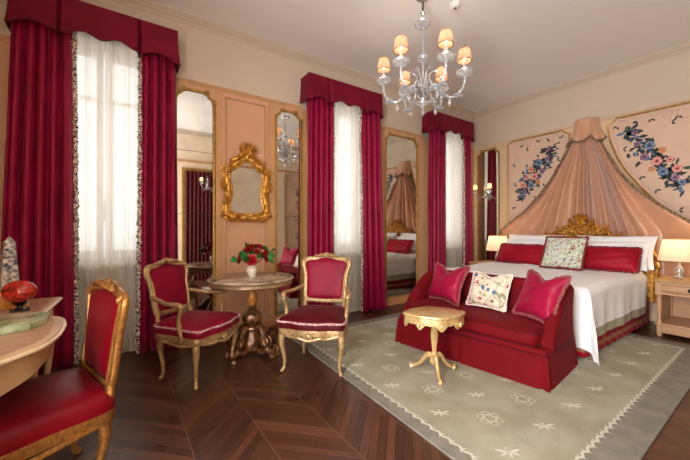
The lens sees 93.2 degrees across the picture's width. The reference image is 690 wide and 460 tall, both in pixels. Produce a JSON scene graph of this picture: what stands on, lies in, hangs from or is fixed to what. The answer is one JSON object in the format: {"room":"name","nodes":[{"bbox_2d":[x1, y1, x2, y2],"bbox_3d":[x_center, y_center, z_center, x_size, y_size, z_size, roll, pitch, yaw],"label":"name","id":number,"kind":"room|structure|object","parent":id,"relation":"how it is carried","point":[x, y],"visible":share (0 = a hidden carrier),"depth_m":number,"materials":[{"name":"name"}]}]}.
{"room":"historic interior","nodes":[
{"label":"historic interior","id":0,"kind":"room"},
{"bbox_2d":[0,0,474,351],"bbox_3d":[-0.298,-0.560,4.780,7.400,3.820,0.365,0,0,-35],"label":"wall","id":1,"kind":"structure","parent":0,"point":[207,57],"depth_m":4.02,"materials":[{"name":"paint"}]},
{"bbox_2d":[4,0,179,72],"bbox_3d":[-2.290,-1.857,3.090,1.289,0.366,0.271,0,0,-35],"label":"pelmet","id":2,"kind":"object","parent":1,"relation":"attached to","point":[65,16],"visible":0.99,"depth_m":2.98,"materials":[{"name":"fabric"}]},
{"bbox_2d":[0,19,79,372],"bbox_3d":[-2.660,-0.373,2.845,0.539,3.237,0.127,0,0,-35],"label":"curtain","id":3,"kind":"object","parent":2,"relation":"hanging from","point":[41,205],"visible":0.76,"depth_m":2.83,"materials":[{"name":"fabric"}]},
{"bbox_2d":[135,53,178,354],"bbox_3d":[-1.922,-0.366,3.339,0.393,3.233,0.130,0,0,-28],"label":"curtain","id":4,"kind":"object","parent":2,"relation":"hanging from","point":[157,201],"visible":0.79,"depth_m":3.32,"materials":[{"name":"fabric"}]},
{"bbox_2d":[76,31,138,359],"bbox_3d":[-2.342,-0.345,3.165,0.840,3.160,0.056,0,0,-35],"label":"sheer curtain","id":5,"kind":"object","parent":1,"relation":"hanging from","point":[107,78],"visible":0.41,"depth_m":3.18,"materials":[{"name":"white fabric"}]},
{"bbox_2d":[176,85,216,312],"bbox_3d":[-1.674,-0.235,3.649,0.463,2.695,0.031,0,0,-35],"label":"wall mirror","id":6,"kind":"object","parent":1,"relation":"attached to","point":[195,109],"visible":0.87,"depth_m":3.66,"materials":[{"name":"grey mirror"}]},
{"bbox_2d":[220,142,272,221],"bbox_3d":[-1.178,-0.567,3.945,0.646,0.972,0.092,0,0,-35],"label":"gilt mirror","id":7,"kind":"object","parent":1,"relation":"attached to","point":[245,184],"visible":1,"depth_m":3.95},
{"bbox_2d":[231,163,261,213],"bbox_3d":[-1.196,-0.495,3.970,0.410,0.640,0.008,0,0,-35],"label":"mirror glass","id":8,"kind":"object","parent":7,"relation":"attached to","point":[246,179],"depth_m":3.96,"materials":[{"name":"beige mirror"}]},
{"bbox_2d":[238,315,282,327],"bbox_3d":[-1.210,1.190,3.989,1.900,0.120,0.026,0,0,-35],"label":"baseboard","id":9,"kind":"structure","parent":1,"relation":"attached to","point":[268,322],"depth_m":4.15,"materials":[{"name":"brown wood"}]},
{"bbox_2d":[274,107,303,315],"bbox_3d":[-0.737,-0.235,4.299,0.423,2.695,0.031,0,0,-35],"label":"wall mirror","id":10,"kind":"object","parent":1,"relation":"attached to","point":[288,125],"visible":0.98,"depth_m":4.30,"materials":[{"name":"grey mirror"}]},
{"bbox_2d":[300,72,383,119],"bbox_3d":[-0.006,-1.856,4.675,1.309,0.368,0.271,0,0,-35],"label":"pelmet","id":11,"kind":"object","parent":1,"relation":"attached to","point":[313,85],"visible":0.97,"depth_m":4.49,"materials":[{"name":"fabric"}]},
{"bbox_2d":[306,97,334,305],"bbox_3d":[-0.320,-0.371,4.461,0.472,3.223,0.123,0,0,-35],"label":"curtain","id":12,"kind":"object","parent":11,"relation":"hanging from","point":[320,115],"visible":0.61,"depth_m":4.42,"materials":[{"name":"fabric"}]},
{"bbox_2d":[359,107,385,311],"bbox_3d":[0.425,-0.370,4.968,0.499,3.234,0.114,0,0,-35],"label":"curtain","id":13,"kind":"object","parent":11,"relation":"hanging from","point":[373,292],"visible":0.9,"depth_m":4.94,"materials":[{"name":"fabric"}]},
{"bbox_2d":[333,101,360,312],"bbox_3d":[-0.041,-0.345,4.761,0.880,3.160,0.056,0,0,-35],"label":"sheer curtain","id":14,"kind":"object","parent":1,"relation":"hanging from","point":[347,223],"visible":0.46,"depth_m":4.82,"materials":[{"name":"white fabric"}]},
{"bbox_2d":[386,295,408,305],"bbox_3d":[0.956,1.190,5.491,1.570,0.120,0.026,0,0,-35],"label":"baseboard","id":15,"kind":"structure","parent":1,"relation":"attached to","point":[401,299],"depth_m":5.41,"materials":[{"name":"brown wood"}]},
{"bbox_2d":[385,132,418,297],"bbox_3d":[0.964,-0.234,5.479,0.793,2.697,0.031,0,0,-35],"label":"wall mirror","id":16,"kind":"object","parent":1,"relation":"attached to","point":[401,152],"visible":1,"depth_m":5.48,"materials":[{"name":"grey mirror"}]},
{"bbox_2d":[421,110,474,141],"bbox_3d":[1.933,-1.857,6.020,1.229,0.366,0.271,0,0,-35],"label":"pelmet","id":17,"kind":"object","parent":1,"relation":"attached to","point":[446,123],"visible":0.93,"depth_m":5.80,"materials":[{"name":"fabric"}]},
{"bbox_2d":[428,129,445,270],"bbox_3d":[1.671,-0.370,5.841,0.498,3.231,0.116,0,0,-35],"label":"curtain","id":18,"kind":"object","parent":17,"relation":"hanging from","point":[437,141],"visible":0.74,"depth_m":5.79,"materials":[{"name":"fabric"}]},
{"bbox_2d":[462,137,472,266],"bbox_3d":[2.371,-0.369,6.323,0.330,3.227,0.113,0,0,-35],"label":"curtain","id":19,"kind":"object","parent":17,"relation":"hanging from","point":[467,242],"visible":0.68,"depth_m":6.30,"materials":[{"name":"fabric"}]},
{"bbox_2d":[446,131,462,267],"bbox_3d":[1.955,-0.345,6.146,0.980,3.160,0.056,0,0,-35],"label":"sheer curtain","id":20,"kind":"object","parent":1,"relation":"hanging from","point":[454,167],"visible":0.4,"depth_m":6.24,"materials":[{"name":"white fabric"}]},
{"bbox_2d":[26,303,689,459],"bbox_3d":[1.094,1.300,2.773,7.000,0.100,4.650,0,0,-35],"label":"floor","id":21,"kind":"structure","parent":0,"point":[248,409],"depth_m":2.16,"materials":[{"name":"brown wood"}]},
{"bbox_2d":[0,297,66,396],"bbox_3d":[-1.685,0.865,1.387,0.753,0.772,1.921,0,0,-35],"label":"writing desk","id":22,"kind":"object","parent":21,"relation":"on","point":[22,354],"visible":0.62,"depth_m":1.40,"materials":[{"name":"brown wood"}]},
{"bbox_2d":[0,236,27,310],"bbox_3d":[-2.048,0.261,1.987,0.144,0.436,0.144,0,0,35],"label":"obelisk","id":23,"kind":"object","parent":22,"relation":"on","point":[9,272],"visible":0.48,"depth_m":1.96,"materials":[{"name":"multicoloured stone"}]},
{"bbox_2d":[1,280,37,312],"bbox_3d":[-1.900,0.389,1.903,0.141,0.179,0.153,0,0,44],"label":"egg","id":24,"kind":"object","parent":22,"relation":"on","point":[18,292],"visible":1,"depth_m":1.87,"materials":[{"name":"red stone"}]},
{"bbox_2d":[0,312,49,335],"bbox_3d":[-1.649,0.460,1.579,0.310,0.037,0.315,0,0,-35],"label":"slab","id":25,"kind":"object","parent":22,"relation":"on","point":[13,323],"visible":1,"depth_m":1.57,"materials":[{"name":"beige stone"}]},
{"bbox_2d":[0,278,129,459],"bbox_3d":[-1.448,0.756,1.525,0.635,0.991,0.674,0,0,38],"label":"desk chair","id":26,"kind":"object","parent":21,"relation":"on","point":[58,409],"visible":1,"depth_m":1.52,"materials":[{"name":"red leather"}]},
{"bbox_2d":[143,257,240,389],"bbox_3d":[-1.320,0.754,2.845,0.676,0.996,0.612,0,0,13],"label":"armchair","id":27,"kind":"object","parent":21,"relation":"on","point":[168,285],"visible":1,"depth_m":2.74,"materials":[{"name":"red fabric"}]},
{"bbox_2d":[207,272,293,363],"bbox_3d":[-0.930,0.864,3.262,0.837,0.772,0.837,0,0,-35],"label":"round table","id":28,"kind":"object","parent":21,"relation":"on","point":[252,334],"visible":0.92,"depth_m":3.16,"materials":[{"name":"wood"}]},
{"bbox_2d":[246,265,257,277],"bbox_3d":[-0.921,0.413,3.231,0.110,0.130,0.110,0,0,-35],"label":"vase","id":29,"kind":"object","parent":28,"relation":"on","point":[251,270],"visible":0.79,"depth_m":3.20,"materials":[{"name":"ceramic"}]},
{"bbox_2d":[230,255,245,264],"bbox_3d":[-1.014,0.302,3.175,0.184,0.131,0.108,0,0,-5],"label":"rose","id":30,"kind":"object","parent":29,"relation":"in","point":[233,259],"visible":0.7,"depth_m":3.15,"materials":[{"name":"green plant"}]},
{"bbox_2d":[237,247,251,259],"bbox_3d":[-0.961,0.270,3.158,0.114,0.194,0.161,0,0,25],"label":"rose","id":31,"kind":"object","parent":29,"relation":"in","point":[244,252],"visible":0.95,"depth_m":3.12,"materials":[{"name":"green plant"}]},
{"bbox_2d":[245,242,256,253],"bbox_3d":[-0.935,0.248,3.239,0.170,0.234,0.114,0,0,27],"label":"rose","id":32,"kind":"object","parent":29,"relation":"in","point":[246,244],"visible":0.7,"depth_m":3.22,"materials":[{"name":"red plant"}]},
{"bbox_2d":[243,254,262,265],"bbox_3d":[-0.888,0.304,3.117,0.146,0.127,0.178,0,0,23],"label":"rose","id":33,"kind":"object","parent":29,"relation":"in","point":[251,259],"visible":1,"depth_m":3.12,"materials":[{"name":"red plant"}]},
{"bbox_2d":[250,248,264,258],"bbox_3d":[-0.842,0.278,3.188,0.196,0.177,0.114,0,0,29],"label":"rose","id":34,"kind":"object","parent":29,"relation":"in","point":[259,252],"visible":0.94,"depth_m":3.17,"materials":[{"name":"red plant"}]},
{"bbox_2d":[254,244,268,252],"bbox_3d":[-0.839,0.258,3.278,0.189,0.218,0.117,0,0,9],"label":"rose","id":35,"kind":"object","parent":29,"relation":"in","point":[259,246],"visible":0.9,"depth_m":3.26,"materials":[{"name":"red plant"}]},
{"bbox_2d":[256,251,273,263],"bbox_3d":[-0.800,0.295,3.214,0.205,0.146,0.108,0,0,-18],"label":"rose","id":36,"kind":"object","parent":29,"relation":"in","point":[267,257],"visible":0.9,"depth_m":3.22,"materials":[{"name":"green plant"}]},
{"bbox_2d":[258,248,275,261],"bbox_3d":[-0.803,0.280,3.289,0.213,0.174,0.130,0,0,4],"label":"rose","id":37,"kind":"object","parent":29,"relation":"in","point":[265,251],"visible":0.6,"depth_m":3.26,"materials":[{"name":"green plant"}]},
{"bbox_2d":[276,252,351,376],"bbox_3d":[-0.251,0.742,3.046,0.651,1.006,0.721,0,0,7],"label":"armchair","id":38,"kind":"object","parent":21,"relation":"on","point":[324,277],"visible":1,"depth_m":3.00,"materials":[{"name":"red fabric"}]},
{"bbox_2d":[469,260,495,264],"bbox_3d":[2.591,0.917,5.838,0.647,0.665,0.459,0,0,-35],"label":"nightstand","id":39,"kind":"object","parent":21,"relation":"on","point":[480,261],"visible":0.06,"depth_m":5.87,"materials":[{"name":"brown wood"}]},
{"bbox_2d":[486,235,506,261],"bbox_3d":[2.706,0.350,5.784,0.392,0.469,0.392,0,0,-35],"label":"table lamp","id":40,"kind":"object","parent":39,"relation":"on","point":[494,242],"visible":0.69,"depth_m":5.66,"materials":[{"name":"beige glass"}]},
{"bbox_2d":[291,312,689,459],"bbox_3d":[1.496,1.242,3.484,3.565,0.014,2.980,0,0,-35],"label":"rug","id":41,"kind":"object","parent":21,"relation":"on","point":[616,409],"visible":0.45,"depth_m":2.36,"materials":[{"name":"beige carpet"}]},
{"bbox_2d":[403,306,465,384],"bbox_3d":[0.763,0.971,2.787,0.464,0.530,0.440,0,0,31],"label":"side table","id":42,"kind":"object","parent":41,"relation":"on","point":[440,318],"visible":1,"depth_m":2.72,"materials":[{"name":"gold metal"}]},
{"bbox_2d":[395,269,577,392],"bbox_3d":[1.333,0.859,3.271,0.789,0.746,1.504,0,0,-41],"label":"sofa","id":43,"kind":"object","parent":41,"relation":"on","point":[521,349],"visible":0.65,"depth_m":2.82,"materials":[{"name":"red fabric"}]},
{"bbox_2d":[429,262,470,305],"bbox_3d":[1.130,0.604,3.653,0.206,0.430,0.553,0,0,-26],"label":"cushion","id":44,"kind":"object","parent":43,"relation":"on","point":[445,284],"visible":0.98,"depth_m":3.54,"materials":[{"name":"fabric"}]},
{"bbox_2d":[404,298,543,345],"bbox_3d":[1.275,0.869,3.220,0.620,0.135,1.310,0,0,-41],"label":"seat cushion","id":45,"kind":"object","parent":43,"relation":"on","point":[508,328],"depth_m":2.86,"materials":[{"name":"red fabric"}]},
{"bbox_2d":[465,271,512,311],"bbox_3d":[1.456,0.620,3.308,0.201,0.354,0.427,0,0,-39],"label":"cushion","id":46,"kind":"object","parent":43,"relation":"on","point":[485,290],"visible":1,"depth_m":3.24,"materials":[{"name":"beige fabric"}]},
{"bbox_2d":[512,269,570,323],"bbox_3d":[1.725,0.598,2.892,0.230,0.433,0.500,0,0,-10],"label":"cushion","id":47,"kind":"object","parent":43,"relation":"on","point":[538,298],"visible":0.98,"depth_m":2.80,"materials":[{"name":"fabric"}]},
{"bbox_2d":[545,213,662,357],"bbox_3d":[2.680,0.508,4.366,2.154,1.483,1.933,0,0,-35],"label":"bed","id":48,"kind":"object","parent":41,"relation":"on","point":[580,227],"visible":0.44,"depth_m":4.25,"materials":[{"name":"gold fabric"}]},
{"bbox_2d":[509,234,566,239],"bbox_3d":[3.083,0.303,5.328,0.262,0.424,0.902,0,0,-36],"label":"pillow","id":49,"kind":"object","parent":48,"relation":"on","point":[511,236],"visible":0.14,"depth_m":5.37,"materials":[{"name":"white fabric"}]},
{"bbox_2d":[446,262,645,365],"bbox_3d":[2.466,0.866,4.294,1.884,0.713,2.095,0,0,-35],"label":"bedspread","id":50,"kind":"object","parent":48,"relation":"on","point":[603,301],"visible":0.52,"depth_m":3.48,"materials":[{"name":"white fabric"}]},
{"bbox_2d":[496,243,545,264],"bbox_3d":[2.755,0.383,5.073,0.223,0.314,0.799,0,0,-32],"label":"cushion","id":51,"kind":"object","parent":50,"relation":"on","point":[517,253],"visible":0.78,"depth_m":5.03,"materials":[{"name":"red fabric"}]},
{"bbox_2d":[506,239,544,244],"bbox_3d":[2.932,0.341,5.211,0.255,0.348,0.844,0,0,-36],"label":"pillow","id":52,"kind":"object","parent":50,"relation":"on","point":[513,241],"visible":0.18,"depth_m":5.25,"materials":[{"name":"white fabric"}]},
{"bbox_2d":[539,236,588,270],"bbox_3d":[2.969,0.318,4.437,0.264,0.444,0.535,0,0,-36],"label":"cushion","id":53,"kind":"object","parent":50,"relation":"on","point":[560,252],"visible":1,"depth_m":4.37,"materials":[{"name":"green fabric"}]},
{"bbox_2d":[581,246,642,273],"bbox_3d":[3.335,0.379,4.240,0.225,0.321,0.792,0,0,-37],"label":"cushion","id":54,"kind":"object","parent":50,"relation":"on","point":[598,258],"visible":0.68,"depth_m":4.09,"materials":[{"name":"red fabric"}]},
{"bbox_2d":[588,241,651,270],"bbox_3d":[3.519,0.341,4.364,0.258,0.347,0.846,0,0,-37],"label":"pillow","id":55,"kind":"object","parent":50,"relation":"on","point":[645,246],"visible":0.19,"depth_m":4.15,"materials":[{"name":"white fabric"}]},
{"bbox_2d":[578,235,657,269],"bbox_3d":[3.669,0.303,4.480,0.267,0.424,0.906,0,0,-33],"label":"pillow","id":56,"kind":"object","parent":48,"relation":"on","point":[650,266],"visible":0.22,"depth_m":4.28,"materials":[{"name":"white fabric"}]},
{"bbox_2d":[653,275,689,337],"bbox_3d":[4.039,0.917,3.751,0.647,0.665,0.620,0,0,-35],"label":"nightstand","id":57,"kind":"object","parent":21,"relation":"on","point":[673,294],"visible":1,"depth_m":3.81,"materials":[{"name":"brown wood"}]},
{"bbox_2d":[657,238,689,278],"bbox_3d":[3.978,0.350,3.880,0.392,0.469,0.392,0,0,-35],"label":"table lamp","id":58,"kind":"object","parent":57,"relation":"on","point":[671,249],"visible":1,"depth_m":3.81,"materials":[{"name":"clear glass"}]},
{"bbox_2d":[153,0,689,111],"bbox_3d":[1.094,-2.420,2.773,7.000,0.100,4.650,0,0,-35],"label":"ceiling","id":59,"kind":"structure","parent":0,"point":[518,48],"depth_m":3.95,"materials":[{"name":"white paint"}]},
{"bbox_2d":[376,0,472,116],"bbox_3d":[0.796,-1.762,3.327,0.939,1.215,0.916,0,0,-35],"label":"chandelier","id":60,"kind":"object","parent":59,"relation":"hanging from","point":[445,41],"visible":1,"depth_m":3.28,"materials":[{"name":"clear glass"}]},
{"bbox_2d":[385,98,393,104],"bbox_3d":[0.465,-1.332,3.406,0.108,0.048,0.099,0,0,-35],"label":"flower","id":61,"kind":"object","parent":60,"relation":"on","point":[388,100],"depth_m":3.39,"materials":[{"name":"clear glass"}]},
{"bbox_2d":[399,94,408,99],"bbox_3d":[0.611,-1.362,3.371,0.108,0.048,0.099,0,0,-35],"label":"flower","id":62,"kind":"object","parent":60,"relation":"on","point":[404,95],"depth_m":3.35,"materials":[{"name":"glass"}]},
{"bbox_2d":[399,84,409,90],"bbox_3d":[0.562,-1.332,3.080,0.108,0.048,0.099,0,0,-35],"label":"flower","id":63,"kind":"object","parent":60,"relation":"on","point":[403,86],"depth_m":3.07,"materials":[{"name":"glass"}]},
{"bbox_2d":[409,99,417,104],"bbox_3d":[0.742,-1.362,3.509,0.108,0.048,0.099,0,0,-35],"label":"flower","id":64,"kind":"object","parent":60,"relation":"on","point":[411,102],"depth_m":3.50,"materials":[{"name":"clear glass"}]},
{"bbox_2d":[417,99,428,108],"bbox_3d":[0.796,-1.268,3.327,0.110,0.095,0.110,0,0,-35],"label":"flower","id":65,"kind":"object","parent":60,"relation":"on","point":[420,104],"depth_m":3.32,"materials":[{"name":"clear glass"}]},
{"bbox_2d":[428,97,436,103],"bbox_3d":[0.926,-1.362,3.465,0.108,0.048,0.099,0,0,-35],"label":"flower","id":66,"kind":"object","parent":60,"relation":"on","point":[432,99],"depth_m":3.45,"materials":[{"name":"glass"}]},
{"bbox_2d":[428,84,436,90],"bbox_3d":[0.850,-1.362,3.145,0.108,0.048,0.099,0,0,-35],"label":"flower","id":67,"kind":"object","parent":60,"relation":"on","point":[432,87],"depth_m":3.12,"materials":[{"name":"clear glass"}]},
{"bbox_2d":[436,80,447,87],"bbox_3d":[0.892,-1.332,3.001,0.108,0.048,0.099,0,0,-35],"label":"flower","id":68,"kind":"object","parent":60,"relation":"on","point":[443,81],"depth_m":2.99,"materials":[{"name":"glass"}]},
{"bbox_2d":[437,90,447,96],"bbox_3d":[0.980,-1.362,3.283,0.108,0.048,0.099,0,0,-35],"label":"flower","id":69,"kind":"object","parent":60,"relation":"on","point":[441,92],"depth_m":3.27,"materials":[{"name":"clear glass"}]},
{"bbox_2d":[453,92,463,98],"bbox_3d":[1.126,-1.332,3.248,0.108,0.048,0.099,0,0,-35],"label":"flower","id":70,"kind":"object","parent":60,"relation":"on","point":[457,94],"depth_m":3.23,"materials":[{"name":"clear glass"}]},
{"bbox_2d":[450,0,460,9],"bbox_3d":[1.160,-2.345,3.433,0.112,0.050,0.112,0,0,-35],"label":"smoke detector","id":71,"kind":"object","parent":59,"relation":"attached to","point":[454,5],"visible":1,"depth_m":3.40,"materials":[{"name":"white plastic"}]},
{"bbox_2d":[474,51,689,147],"bbox_3d":[4.109,-0.560,4.743,0.200,3.820,4.850,0,0,-35],"label":"wall","id":72,"kind":"structure","parent":0,"point":[667,80],"depth_m":4.99,"materials":[{"name":"paint"}]},
{"bbox_2d":[476,147,499,260],"bbox_3d":[2.806,-0.440,6.398,0.031,2.286,0.508,0,0,-35],"label":"wall mirror","id":73,"kind":"object","parent":72,"relation":"attached to","point":[488,161],"visible":0.98,"depth_m":6.42,"materials":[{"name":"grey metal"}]},
{"bbox_2d":[473,183,491,200],"bbox_3d":[2.709,-0.733,6.346,0.215,0.395,0.390,0,0,-35],"label":"wall sconce","id":74,"kind":"object","parent":73,"relation":"attached to","point":[489,185],"visible":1,"depth_m":6.36,"materials":[{"name":"clear glass"}]},
{"bbox_2d":[507,129,570,223],"bbox_3d":[3.320,-0.835,5.653,0.026,1.593,1.041,0,0,-35],"label":"painted panel","id":75,"kind":"object","parent":72,"relation":"attached to","point":[531,161],"visible":0.93,"depth_m":5.74,"materials":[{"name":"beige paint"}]},
{"bbox_2d":[474,120,656,312],"bbox_3d":[3.969,-0.195,4.760,0.012,2.890,4.638,0,0,-35],"label":"trim","id":76,"kind":"structure","parent":72,"relation":"attached to","point":[502,148],"depth_m":6.16,"materials":[{"name":"beige wood"}]},
{"bbox_2d":[473,98,689,149],"bbox_3d":[3.955,-1.633,4.758,0.036,0.057,4.650,0,0,-35],"label":"trim","id":77,"kind":"structure","parent":72,"relation":"attached to","point":[684,100],"depth_m":4.89,"materials":[{"name":"beige wood"}]},
{"bbox_2d":[474,41,689,117],"bbox_3d":[3.943,-2.321,4.750,0.065,0.099,4.650,0,0,-35],"label":"trim","id":78,"kind":"structure","parent":72,"relation":"attached to","point":[684,47],"depth_m":4.96,"materials":[{"name":"beige paint"}]},
{"bbox_2d":[499,117,689,276],"bbox_3d":[3.628,-0.389,4.975,0.331,2.578,2.722,0,0,-35],"label":"canopy","id":79,"kind":"object","parent":72,"relation":"attached to","point":[586,180],"visible":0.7,"depth_m":4.87,"materials":[{"name":"pink fabric"}]},
{"bbox_2d":[606,101,689,219],"bbox_3d":[4.178,-0.835,4.416,0.026,1.593,1.041,0,0,-35],"label":"painted panel","id":80,"kind":"object","parent":72,"relation":"attached to","point":[652,147],"visible":1,"depth_m":4.38,"materials":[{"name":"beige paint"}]},
{"bbox_2d":[649,312,656,321],"bbox_3d":[3.967,1.190,4.750,0.026,0.120,4.624,0,0,-35],"label":"baseboard","id":81,"kind":"structure","parent":72,"relation":"attached to","point":[652,315],"depth_m":4.43,"materials":[{"name":"beige wood"}]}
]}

